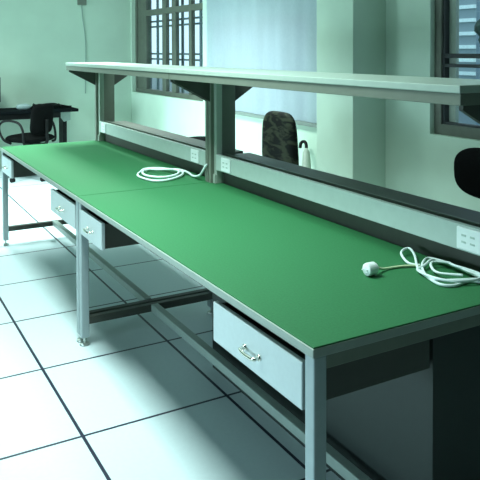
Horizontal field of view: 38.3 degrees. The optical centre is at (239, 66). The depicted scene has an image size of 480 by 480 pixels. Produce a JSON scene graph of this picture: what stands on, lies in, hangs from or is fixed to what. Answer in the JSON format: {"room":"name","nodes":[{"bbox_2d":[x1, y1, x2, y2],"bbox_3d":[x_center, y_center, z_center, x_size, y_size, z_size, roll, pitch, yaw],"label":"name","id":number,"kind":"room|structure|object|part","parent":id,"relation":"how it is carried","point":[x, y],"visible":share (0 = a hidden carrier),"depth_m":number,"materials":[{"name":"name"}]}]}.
{"room":"electronics laboratory","nodes":[
{"label":"electronics laboratory","id":0,"kind":"room"},
{"bbox_2d":[0,0,130,166],"bbox_3d":[-4.085,-0.156,8.232,6.200,2.900,0.200,-1,2,-29],"label":"wall","id":1,"kind":"structure","parent":0,"point":[38,37],"depth_m":9.09,"materials":[{"name":"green paint"}]},
{"bbox_2d":[77,0,86,93],"bbox_3d":[-2.103,-0.265,9.214,0.120,1.260,0.030,-1,2,-29],"label":"cable","id":2,"kind":"object","parent":1,"relation":"attached to","point":[79,2],"visible":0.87,"depth_m":9.22,"materials":[{"name":"grey plastic"}]},
{"bbox_3d":[-2.085,-0.236,9.234,0.062,1.200,0.014,-1,2,-29],"label":"cord","id":3,"kind":"part","parent":2,"relation":"part of","materials":[{"name":"grey plastic"}]},
{"bbox_2d":[0,167,340,479],"bbox_3d":[-1.357,1.466,3.435,6.200,0.120,11.300,-1,2,-29],"label":"floor","id":4,"kind":"structure","parent":0,"point":[138,401],"depth_m":3.08,"materials":[{"name":"tile"}]},
{"bbox_2d":[0,104,56,182],"bbox_3d":[-2.432,0.865,7.975,0.586,0.864,0.581,1,2,26],"label":"swivel chair","id":5,"kind":"object","parent":4,"relation":"on","point":[41,120],"visible":0.8,"depth_m":7.82,"materials":[{"name":"black fabric"}]},
{"bbox_3d":[-2.553,0.748,7.786,0.407,0.293,0.093,1,2,26],"label":"armrest","id":6,"kind":"part","parent":5,"relation":"part of","materials":[{"name":"black plastic"}]},
{"bbox_3d":[-2.425,0.826,7.984,0.460,0.090,0.460,1,2,26],"label":"seat","id":7,"kind":"part","parent":5,"relation":"part of","materials":[{"name":"black fabric"}]},
{"bbox_3d":[-2.256,0.606,7.897,0.099,0.342,0.360,1,2,26],"label":"backrest","id":8,"kind":"part","parent":5,"relation":"part of","materials":[{"name":"black fabric"}]},
{"bbox_3d":[-2.352,0.738,8.204,0.407,0.293,0.093,1,2,26],"label":"armrest","id":9,"kind":"part","parent":5,"relation":"part of","materials":[{"name":"black plastic"}]},
{"bbox_2d":[0,106,78,142],"bbox_3d":[-2.953,0.911,8.435,1.840,0.752,0.560,-1,2,-29],"label":"desk","id":10,"kind":"object","parent":4,"relation":"on","point":[63,113],"visible":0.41,"depth_m":8.54,"materials":[{"name":"black laminate"}]},
{"bbox_2d":[16,104,30,109],"bbox_3d":[-2.662,0.497,8.498,0.170,0.070,0.110,-1,2,-29],"label":"power adapter","id":11,"kind":"object","parent":10,"relation":"on","point":[19,106],"visible":1,"depth_m":8.45,"materials":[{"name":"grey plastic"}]},
{"bbox_3d":[-2.860,0.610,8.199,1.460,0.065,0.030,-1,2,-29],"label":"rail","id":12,"kind":"part","parent":10,"relation":"part of","materials":[{"name":"black plastic"}]},
{"bbox_2d":[31,103,71,107],"bbox_3d":[-2.380,0.493,8.748,0.511,0.065,0.245,-1,2,-29],"label":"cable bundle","id":13,"kind":"object","parent":10,"relation":"on","point":[33,104],"visible":0.55,"depth_m":8.73,"materials":[{"name":"black plastic"}]},
{"bbox_3d":[-2.261,0.912,8.825,0.050,0.703,0.200,-1,2,-29],"label":"leg","id":14,"kind":"part","parent":10,"relation":"part of","materials":[{"name":"black plastic"}]},
{"bbox_2d":[1,62,242,342],"bbox_3d":[-0.864,0.683,4.625,1.100,1.384,2.039,-1,2,-29],"label":"workbench","id":15,"kind":"object","parent":4,"relation":"on","point":[111,162],"visible":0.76,"depth_m":4.44,"materials":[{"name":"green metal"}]},
{"bbox_3d":[-1.785,0.981,5.253,0.040,0.682,0.040,-1,2,-29],"label":"leg","id":16,"kind":"part","parent":15,"relation":"part of","materials":[{"name":"grey metal"}]},
{"bbox_3d":[-1.707,0.736,5.081,0.018,0.124,0.331,-1,2,-29],"label":"drawer","id":17,"kind":"part","parent":15,"relation":"part of","materials":[{"name":"grey metal"}]},
{"bbox_3d":[-0.957,0.767,3.750,0.018,0.124,0.492,-1,2,-29],"label":"drawer","id":18,"kind":"part","parent":15,"relation":"part of","materials":[{"name":"grey metal"}]},
{"bbox_3d":[-0.810,1.021,3.522,0.040,0.682,0.040,-1,2,-29],"label":"leg","id":19,"kind":"part","parent":15,"relation":"part of","materials":[{"name":"white metal"}]},
{"bbox_2d":[101,123,105,132],"bbox_3d":[-1.076,0.486,5.453,0.010,0.074,0.100,-1,2,-29],"label":"socket","id":20,"kind":"object","parent":15,"relation":"attached to","point":[103,125],"depth_m":5.44,"materials":[{"name":"white plastic"}]},
{"bbox_3d":[-0.735,0.030,4.682,0.338,0.035,2.032,-1,2,-29],"label":"shelf frame","id":21,"kind":"part","parent":15,"relation":"part of","materials":[{"name":"grey metal"}]},
{"bbox_2d":[65,62,221,72],"bbox_3d":[-0.735,0.001,4.681,0.350,0.023,2.038,-1,2,-29],"label":"shelf","id":22,"kind":"object","parent":15,"relation":"attached to","point":[111,67],"depth_m":4.45,"materials":[{"name":"laminate"}]},
{"bbox_3d":[-0.648,0.503,4.723,0.023,0.086,1.936,-1,2,-29],"label":"power rail","id":23,"kind":"part","parent":15,"relation":"part of","materials":[{"name":"grey metal"}]},
{"bbox_2d":[136,163,207,181],"bbox_3d":[-0.425,0.587,3.980,0.299,0.103,0.502,-1,2,-29],"label":"extension cord","id":24,"kind":"object","parent":15,"relation":"on","point":[143,170],"visible":1,"depth_m":3.96,"materials":[{"name":"white plastic"}]},
{"bbox_2d":[104,121,242,176],"bbox_3d":[-0.555,0.588,4.797,0.210,0.244,1.968,-1,2,-29],"label":"cable tray","id":25,"kind":"object","parent":15,"relation":"on","point":[169,149],"depth_m":4.63,"materials":[{"name":"grey metal"}]},
{"bbox_2d":[191,149,198,162],"bbox_3d":[-0.262,0.520,4.007,0.010,0.074,0.100,-1,2,-29],"label":"socket","id":26,"kind":"object","parent":15,"relation":"attached to","point":[194,152],"depth_m":3.99,"materials":[{"name":"white plastic"}]},
{"bbox_2d":[190,136,204,140],"bbox_3d":[-0.309,0.957,5.472,0.398,0.787,0.398,-1,2,-29],"label":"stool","id":27,"kind":"object","parent":4,"relation":"on","point":[202,138],"visible":0.05,"depth_m":5.46,"materials":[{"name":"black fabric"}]},
{"bbox_2d":[77,68,479,479],"bbox_3d":[0.137,0.724,2.848,1.100,1.384,2.039,-1,2,-29],"label":"workbench","id":28,"kind":"object","parent":4,"relation":"on","point":[377,377],"visible":1,"depth_m":2.28,"materials":[{"name":"green laminate"}]},
{"bbox_3d":[-0.784,1.022,3.477,0.040,0.682,0.040,-1,2,-29],"label":"leg","id":29,"kind":"part","parent":28,"relation":"part of","materials":[{"name":"white metal"}]},
{"bbox_3d":[-0.726,0.784,3.293,0.032,0.018,0.098,-1,2,-29],"label":"handle","id":30,"kind":"part","parent":28,"relation":"part of","materials":[{"name":"silver metal"}]},
{"bbox_3d":[-0.706,0.777,3.304,0.018,0.124,0.331,-1,2,-29],"label":"drawer","id":31,"kind":"part","parent":28,"relation":"part of","materials":[{"name":"white metal"}]},
{"bbox_3d":[-0.285,0.713,2.609,0.020,0.024,1.948,-1,2,-29],"label":"rail","id":32,"kind":"part","parent":28,"relation":"part of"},
{"bbox_2d":[221,157,230,173],"bbox_3d":[-0.075,0.527,3.676,0.010,0.074,0.100,-1,2,-29],"label":"socket","id":33,"kind":"object","parent":28,"relation":"attached to","point":[225,161],"depth_m":3.67,"materials":[{"name":"white plastic"}]},
{"bbox_3d":[0.024,0.815,1.962,0.032,0.018,0.098,-1,2,-29],"label":"handle","id":34,"kind":"part","parent":28,"relation":"part of","materials":[{"name":"silver metal"}]},
{"bbox_3d":[0.044,0.808,1.973,0.018,0.124,0.492,-1,2,-29],"label":"drawer","id":35,"kind":"part","parent":28,"relation":"part of","materials":[{"name":"white metal"}]},
{"bbox_3d":[0.191,1.063,1.745,0.040,0.682,0.040,-1,2,-29],"label":"leg","id":36,"kind":"part","parent":28,"relation":"part of","materials":[{"name":"white metal"}]},
{"bbox_2d":[168,68,479,93],"bbox_3d":[0.266,0.042,2.905,0.350,0.023,2.038,-1,2,-29],"label":"shelf","id":37,"kind":"object","parent":28,"relation":"attached to","point":[384,84],"depth_m":2.49,"materials":[{"name":"laminate"}]},
{"bbox_3d":[0.266,0.071,2.905,0.338,0.035,2.032,-1,2,-29],"label":"shelf frame","id":38,"kind":"part","parent":28,"relation":"part of","materials":[{"name":"grey metal"}]},
{"bbox_3d":[0.350,1.054,2.671,0.313,0.708,1.390,-1,2,-29],"label":"modesty panel","id":39,"kind":"part","parent":28,"relation":"part of","materials":[{"name":"grey metal"}]},
{"bbox_3d":[0.353,0.544,2.946,0.023,0.086,1.936,-1,2,-29],"label":"power rail","id":40,"kind":"part","parent":28,"relation":"part of","materials":[{"name":"grey metal"}]},
{"bbox_2d":[222,153,479,271],"bbox_3d":[0.447,0.629,3.020,0.210,0.244,1.968,-1,2,-29],"label":"cable tray","id":41,"kind":"object","parent":28,"relation":"on","point":[394,238],"depth_m":2.82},
{"bbox_2d":[362,247,479,286],"bbox_3d":[0.577,0.658,2.248,0.325,0.043,0.385,-1,2,-29],"label":"extension cord","id":42,"kind":"object","parent":28,"relation":"on","point":[370,268],"visible":1,"depth_m":2.23,"materials":[{"name":"white plastic"}]},
{"bbox_2d":[457,226,479,254],"bbox_3d":[0.739,0.561,2.230,0.010,0.074,0.100,-1,2,-29],"label":"socket","id":43,"kind":"object","parent":28,"relation":"attached to","point":[468,237],"depth_m":2.23,"materials":[{"name":"white plastic"}]},
{"bbox_2d":[262,111,298,164],"bbox_3d":[0.095,0.844,4.680,0.640,1.055,0.553,-1,2,-29],"label":"swivel chair","id":44,"kind":"object","parent":4,"relation":"on","point":[279,130],"visible":0.25,"depth_m":4.75,"materials":[{"name":"camouflage patterned fabric"},{"name":"black plastic"}]},
{"bbox_2d":[299,140,310,167],"bbox_3d":[0.542,0.990,5.612,0.092,0.721,0.537,0,1,0],"label":"umbrella","id":45,"kind":"object","parent":4,"relation":"on","point":[306,162],"visible":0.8,"depth_m":5.74,"materials":[{"name":"grey fabric"}]},
{"bbox_3d":[0.541,0.669,5.829,0.059,0.090,0.103,-1,2,-44],"label":"handle","id":46,"kind":"part","parent":45,"relation":"part of","materials":[{"name":"black plastic"}]},
{"bbox_2d":[454,148,479,198],"bbox_3d":[1.050,0.906,3.262,0.630,0.995,0.553,-1,2,-29],"label":"swivel chair","id":47,"kind":"object","parent":4,"relation":"on","point":[467,161],"visible":0.18,"depth_m":3.47,"materials":[{"name":"black fabric"}]},
{"bbox_2d":[152,78,188,92],"bbox_3d":[9.478,1.284,18.432,27.400,0.250,60.000,-1,2,-29],"label":"ground","id":48,"kind":"structure","parent":0,"point":[154,80],"depth_m":31.42,"materials":[{"name":"white"}]},
{"bbox_2d":[459,0,479,124],"bbox_3d":[4.350,-1.160,15.646,5.200,4.800,7.200,-1,2,-29],"label":"neighbouring building","id":49,"kind":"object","parent":48,"relation":"on","point":[469,10],"visible":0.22,"depth_m":11.51,"materials":[{"name":"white paint"}]},
{"bbox_2d":[474,19,479,46],"bbox_3d":[3.818,0.240,10.030,0.805,2.285,0.908,0,1,19],"label":"tree","id":50,"kind":"object","parent":48,"relation":"on","point":[477,25],"visible":1,"depth_m":10.21,"materials":[{"name":"green plant"}]},
{"bbox_2d":[131,0,479,211],"bbox_3d":[1.253,-0.086,4.869,0.200,2.900,10.900,-1,2,-29],"label":"wall","id":51,"kind":"structure","parent":0,"point":[419,161],"depth_m":4.87,"materials":[{"name":"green paint"}]},
{"bbox_2d":[135,0,202,100],"bbox_3d":[-0.845,-0.426,8.627,0.140,1.595,2.200,-1,2,-29],"label":"window","id":52,"kind":"structure","parent":51,"relation":"in","point":[144,12],"depth_m":8.68,"materials":[{"name":"grey paint"}]},
{"bbox_2d":[207,0,316,122],"bbox_3d":[0.225,-0.293,6.443,0.046,1.496,2.360,-1,2,-29],"label":"curtain","id":53,"kind":"object","parent":51,"relation":"hanging from","point":[246,34],"visible":0.59,"depth_m":6.40,"materials":[{"name":"fabric"}]},
{"bbox_2d":[235,111,316,127],"bbox_3d":[0.237,0.476,6.451,0.035,0.033,2.370,-1,2,-29],"label":"trim","id":54,"kind":"structure","parent":51,"relation":"attached to","point":[303,123],"depth_m":6.46,"materials":[{"name":"paint"}]},
{"bbox_2d":[434,0,479,139],"bbox_3d":[1.784,-0.321,3.889,0.090,1.585,1.780,-1,2,-29],"label":"window","id":55,"kind":"structure","parent":51,"relation":"in","point":[446,62],"depth_m":4.59,"materials":[{"name":"grey paint"}]},
{"bbox_2d":[317,0,385,186],"bbox_3d":[0.819,-0.092,5.130,0.300,2.900,0.440,-1,2,-29],"label":"pillar","id":56,"kind":"structure","parent":0,"point":[351,34],"depth_m":4.97,"materials":[{"name":"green paint"}]}
]}

